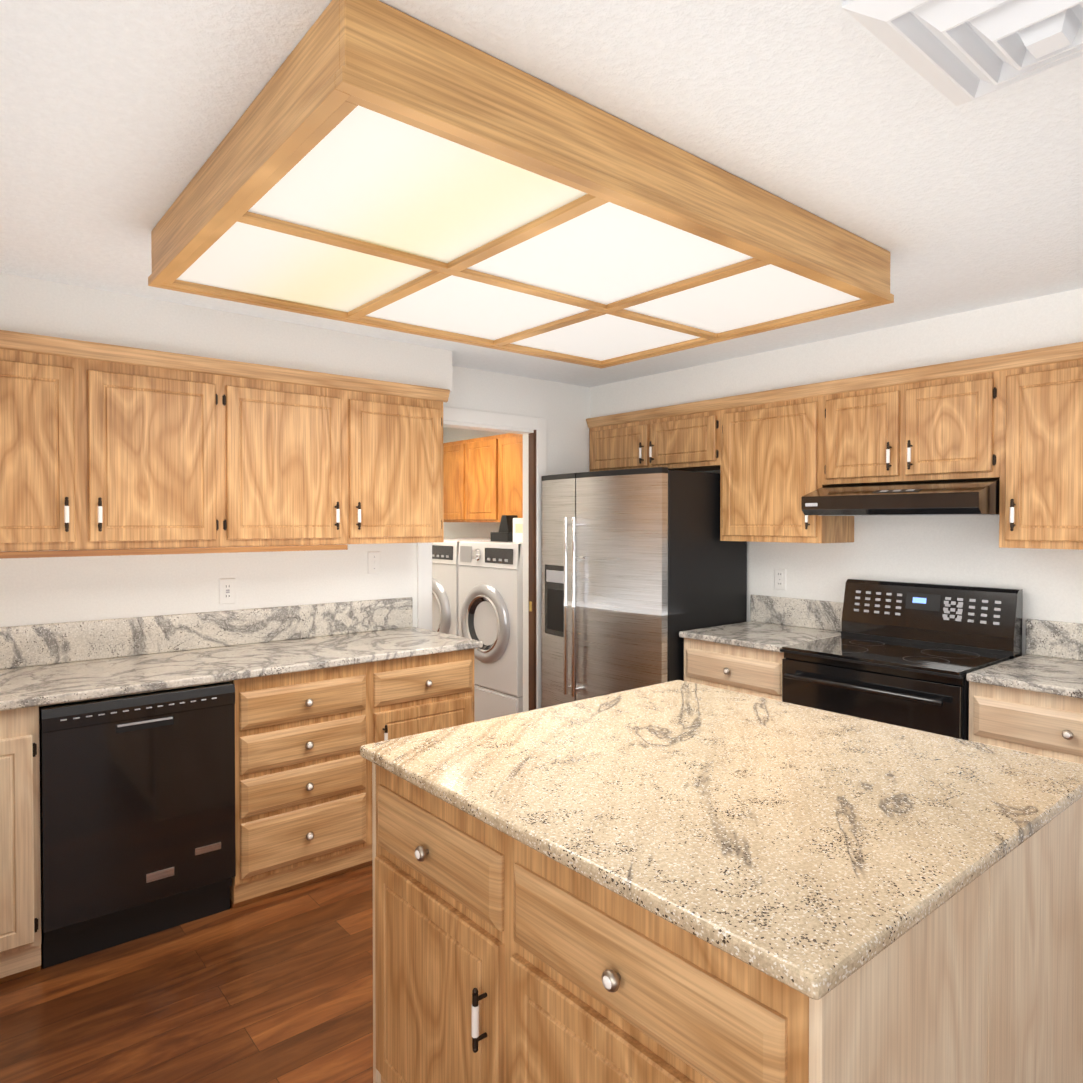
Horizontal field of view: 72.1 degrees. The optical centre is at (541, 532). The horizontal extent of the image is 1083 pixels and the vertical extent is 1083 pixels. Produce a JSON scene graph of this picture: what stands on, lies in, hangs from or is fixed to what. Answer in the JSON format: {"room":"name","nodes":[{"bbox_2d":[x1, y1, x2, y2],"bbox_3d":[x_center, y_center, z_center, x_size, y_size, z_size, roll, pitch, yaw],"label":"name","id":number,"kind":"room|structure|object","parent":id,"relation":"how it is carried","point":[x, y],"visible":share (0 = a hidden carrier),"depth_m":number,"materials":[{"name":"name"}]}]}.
{"room":"kitchen","nodes":[
{"label":"kitchen","id":0,"kind":"room"},
{"bbox_2d":[0,864,372,1082],"bbox_3d":[0.467,1.482,1.317,10.500,0.050,11.300,-1,1,-40],"label":"floor","id":1,"kind":"structure","parent":0,"point":[277,988],"depth_m":2.28,"materials":[{"name":"laminate"}]},
{"bbox_2d":[0,949,40,982],"bbox_3d":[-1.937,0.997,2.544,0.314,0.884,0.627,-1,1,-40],"label":"toe kick","id":2,"kind":"object","parent":1,"relation":"on","point":[27,963],"depth_m":2.40,"materials":[{"name":"wood"}]},
{"bbox_2d":[39,682,235,968],"bbox_3d":[-1.568,1.002,2.824,0.602,0.868,0.611,-1,1,-40],"label":"dishwasher","id":3,"kind":"object","parent":1,"relation":"on","point":[137,816],"visible":1,"depth_m":2.58,"materials":[{"name":"black metal"}]},
{"bbox_2d":[230,849,371,908],"bbox_3d":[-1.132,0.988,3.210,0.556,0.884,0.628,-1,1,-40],"label":"toe kick","id":4,"kind":"object","parent":1,"relation":"on","point":[314,873],"depth_m":2.99,"materials":[{"name":"wood"}]},
{"bbox_2d":[0,625,482,960],"bbox_3d":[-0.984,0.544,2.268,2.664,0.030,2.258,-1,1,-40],"label":"base cabinet","id":5,"kind":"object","parent":4,"relation":"on","point":[306,707],"depth_m":2.94,"materials":[{"name":"brown wood"}]},
{"bbox_2d":[432,538,490,635],"bbox_3d":[-0.540,0.725,5.798,0.826,1.335,0.680,-1,1,-40],"label":"dryer","id":6,"kind":"object","parent":1,"relation":"on","point":[445,565],"visible":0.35,"depth_m":5.38,"materials":[{"name":"white metal"}]},
{"bbox_2d":[458,541,522,721],"bbox_3d":[-0.090,0.733,5.255,0.826,1.335,0.680,-1,1,-40],"label":"washer","id":7,"kind":"object","parent":1,"relation":"on","point":[490,595],"visible":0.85,"depth_m":4.94,"materials":[{"name":"white metal"}]},
{"bbox_2d":[491,515,517,541],"bbox_3d":[-0.229,-0.028,5.259,0.180,0.184,0.200,-1,1,-40],"label":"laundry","id":8,"kind":"object","parent":7,"relation":"on","point":[504,534],"depth_m":5.21,"materials":[{"name":"black"}]},
{"bbox_2d":[511,517,522,541],"bbox_3d":[-0.041,-0.015,5.064,0.220,0.164,0.220,-1,1,-40],"label":"box","id":9,"kind":"object","parent":7,"relation":"on","point":[511,528],"depth_m":5.05,"materials":[{"name":"white cardboard"}]},
{"bbox_2d":[542,467,746,707],"bbox_3d":[0.544,0.539,4.320,0.810,1.750,0.955,-1,1,-40],"label":"refrigerator","id":10,"kind":"object","parent":1,"relation":"on","point":[642,568],"visible":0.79,"depth_m":3.98,"materials":[{"name":"silver metal"}]},
{"bbox_2d":[360,752,1082,1082],"bbox_3d":[0.393,1.009,1.774,1.222,0.884,1.226,-1,1,-40],"label":"kitchen island","id":11,"kind":"object","parent":1,"relation":"on","point":[497,959],"depth_m":1.33,"materials":[{"name":"brown wood"}]},
{"bbox_2d":[360,680,1082,1007],"bbox_3d":[0.413,0.552,1.784,1.230,0.030,1.250,-1,1,-40],"label":"island countertop","id":12,"kind":"structure","parent":11,"relation":"on","point":[808,843],"depth_m":1.48,"materials":[{"name":"beige stone"}]},
{"bbox_2d":[679,635,783,700],"bbox_3d":[1.143,0.980,3.790,0.628,0.884,0.585,-1,1,-40],"label":"base cabinet","id":13,"kind":"object","parent":1,"relation":"on","point":[744,668],"depth_m":3.57,"materials":[{"name":"brown wood"}]},
{"bbox_2d":[679,619,840,650],"bbox_3d":[1.136,0.523,3.784,0.638,0.030,0.595,-1,1,-40],"label":"countertop","id":14,"kind":"structure","parent":13,"relation":"on","point":[777,635],"depth_m":3.74,"materials":[{"name":"grey stone"}]},
{"bbox_2d":[780,579,1022,740],"bbox_3d":[1.534,0.835,3.232,0.682,1.190,0.754,-1,1,-40],"label":"range","id":15,"kind":"object","parent":1,"relation":"on","point":[911,655],"visible":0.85,"depth_m":3.17,"materials":[{"name":"black metal"}]},
{"bbox_2d":[966,679,1082,764],"bbox_3d":[2.027,0.995,2.724,0.628,0.884,0.645,-1,1,-40],"label":"base cabinet","id":16,"kind":"object","parent":1,"relation":"on","point":[1031,701],"depth_m":2.62,"materials":[{"name":"brown wood"}]},
{"bbox_2d":[966,655,1082,694],"bbox_3d":[2.033,0.538,2.703,0.638,0.030,0.675,-1,1,-40],"label":"countertop","id":17,"kind":"structure","parent":16,"relation":"on","point":[1043,671],"depth_m":2.75,"materials":[{"name":"grey stone"}]},
{"bbox_2d":[0,366,589,626],"bbox_3d":[-1.127,0.253,3.679,4.455,2.340,0.100,-1,1,-40],"label":"wall","id":18,"kind":"structure","parent":0,"point":[42,590],"depth_m":3.47,"materials":[{"name":"paint"}]},
{"bbox_2d":[0,330,227,557],"bbox_3d":[-1.781,-0.318,2.848,0.974,0.762,0.327,-1,1,-40],"label":"upper cabinet","id":19,"kind":"object","parent":18,"relation":"attached to","point":[111,450],"depth_m":2.78,"materials":[{"name":"brown wood"}]},
{"bbox_2d":[0,597,411,668],"bbox_3d":[-1.699,0.437,3.127,2.624,0.160,0.020,-1,1,-40],"label":"backsplash","id":20,"kind":"structure","parent":18,"relation":"attached to","point":[53,643],"depth_m":3.25,"materials":[{"name":"grey stone"}]},
{"bbox_2d":[219,578,234,603],"bbox_3d":[-1.420,0.267,3.364,0.070,0.115,0.010,-1,1,-40],"label":"outlet","id":21,"kind":"object","parent":18,"relation":"attached to","point":[227,591],"visible":1,"depth_m":3.36,"materials":[{"name":"white plastic"}]},
{"bbox_2d":[228,360,447,549],"bbox_3d":[-0.995,-0.328,3.500,1.069,0.762,0.327,-1,1,-40],"label":"upper cabinet","id":22,"kind":"object","parent":18,"relation":"attached to","point":[317,460],"depth_m":3.33,"materials":[{"name":"brown wood"}]},
{"bbox_2d":[368,551,379,573],"bbox_3d":[-0.859,0.157,3.825,0.070,0.115,0.015,-1,1,-40],"label":"switch plate","id":23,"kind":"object","parent":18,"relation":"attached to","point":[373,562],"visible":1,"depth_m":3.82,"materials":[{"name":"white plastic"}]},
{"bbox_2d":[417,407,546,711],"bbox_3d":[-0.351,0.361,4.316,0.900,2.105,0.123,-1,1,-40],"label":"door frame","id":24,"kind":"structure","parent":18,"relation":"attached to","point":[538,425],"depth_m":4.51,"materials":[{"name":"white paint"}]},
{"bbox_2d":[443,427,506,538],"bbox_3d":[-0.212,0.217,6.160,0.100,2.340,2.550,-1,1,-40],"label":"wall","id":25,"kind":"structure","parent":0,"point":[461,530],"depth_m":6.60,"materials":[{"name":"paint"}]},
{"bbox_2d":[443,440,462,521],"bbox_3d":[-0.641,-0.420,6.315,0.337,0.670,0.450,-1,1,-40],"label":"upper cabinet","id":26,"kind":"object","parent":25,"relation":"attached to","point":[452,451],"depth_m":6.16,"materials":[{"name":"orange wood"}]},
{"bbox_2d":[463,435,494,521],"bbox_3d":[-0.354,-0.415,5.968,0.337,0.670,0.450,-1,1,-40],"label":"upper cabinet","id":27,"kind":"object","parent":25,"relation":"attached to","point":[482,479],"depth_m":5.87,"materials":[{"name":"orange wood"}]},
{"bbox_2d":[495,433,522,521],"bbox_3d":[-0.066,-0.410,5.622,0.337,0.670,0.450,-1,1,-40],"label":"upper cabinet","id":28,"kind":"object","parent":25,"relation":"attached to","point":[509,446],"depth_m":5.57,"materials":[{"name":"orange wood"}]},
{"bbox_2d":[0,0,1082,427],"bbox_3d":[-0.189,-0.956,2.946,4.985,0.100,7.900,-1,1,-40],"label":"ceiling","id":29,"kind":"structure","parent":0,"point":[118,118],"depth_m":1.63,"materials":[{"name":"white paint"}]},
{"bbox_2d":[148,0,893,368],"bbox_3d":[-0.021,-0.814,2.295,1.876,0.162,1.336,-1,1,-40],"label":"ceiling light","id":30,"kind":"object","parent":29,"relation":"attached to","point":[376,164],"visible":1,"depth_m":1.82,"materials":[{"name":"brown wood"}]},
{"bbox_2d":[0,273,1082,417],"bbox_3d":[-0.114,-0.797,2.442,4.255,0.205,3.075,-1,1,-40],"label":"soffit","id":31,"kind":"structure","parent":29,"relation":"attached to","point":[44,308],"depth_m":3.17,"materials":[{"name":"paint"}]},
{"bbox_2d":[586,410,645,471],"bbox_3d":[0.586,-0.548,4.675,0.327,0.354,0.524,-1,1,-40],"label":"upper cabinet","id":32,"kind":"object","parent":31,"relation":"attached to","point":[616,441],"depth_m":4.56,"materials":[{"name":"brown wood"}]},
{"bbox_2d":[646,398,717,471],"bbox_3d":[0.913,-0.543,4.281,0.327,0.354,0.500,-1,1,-40],"label":"upper cabinet","id":33,"kind":"object","parent":31,"relation":"attached to","point":[680,437],"depth_m":4.18,"materials":[{"name":"brown wood"}]},
{"bbox_2d":[842,0,1082,105],"bbox_3d":[0.823,-0.835,1.208,0.460,0.090,0.460,-1,1,-40],"label":"ceiling vent","id":34,"kind":"object","parent":29,"relation":"in","point":[957,52],"visible":1,"depth_m":1.25,"materials":[{"name":"white"}]},
{"bbox_2d":[694,470,1082,655],"bbox_3d":[2.065,0.260,3.242,0.100,2.340,4.650,-1,1,-40],"label":"wall","id":35,"kind":"structure","parent":0,"point":[964,550],"depth_m":3.48,"materials":[{"name":"paint"}]},
{"bbox_2d":[775,569,785,589],"bbox_3d":[1.305,0.258,4.072,0.009,0.115,0.070,-1,1,-40],"label":"electrical outlet","id":36,"kind":"object","parent":35,"relation":"attached to","point":[780,579],"visible":1,"depth_m":4.07,"materials":[{"name":"white plastic"}]},
{"bbox_2d":[714,382,853,542],"bbox_3d":[1.261,-0.333,3.865,0.327,0.762,0.589,-1,1,-40],"label":"upper cabinet","id":37,"kind":"object","parent":35,"relation":"attached to","point":[770,441],"depth_m":3.73,"materials":[{"name":"brown wood"}]},
{"bbox_2d":[822,354,1001,485],"bbox_3d":[1.691,-0.465,3.344,0.327,0.482,0.760,-1,1,-40],"label":"upper cabinet","id":38,"kind":"object","parent":35,"relation":"attached to","point":[937,422],"depth_m":3.19,"materials":[{"name":"brown wood"}]},
{"bbox_2d":[801,479,999,515],"bbox_3d":[1.624,-0.146,3.292,0.495,0.142,0.748,-1,1,-40],"label":"range hood","id":39,"kind":"object","parent":38,"relation":"attached to","point":[971,497],"visible":0.96,"depth_m":3.09,"materials":[{"name":"black metal"}]},
{"bbox_2d":[751,595,1082,658],"bbox_3d":[1.835,0.438,3.424,0.020,0.150,2.040,-1,1,-40],"label":"backsplash","id":40,"kind":"structure","parent":35,"relation":"attached to","point":[1060,640],"depth_m":3.82,"materials":[{"name":"grey stone"}]},
{"bbox_2d":[999,342,1082,549],"bbox_3d":[2.142,-0.317,2.803,0.327,0.762,0.651,-1,1,-40],"label":"upper cabinet","id":41,"kind":"object","parent":35,"relation":"attached to","point":[1013,422],"depth_m":2.83,"materials":[{"name":"brown wood"}]}
]}

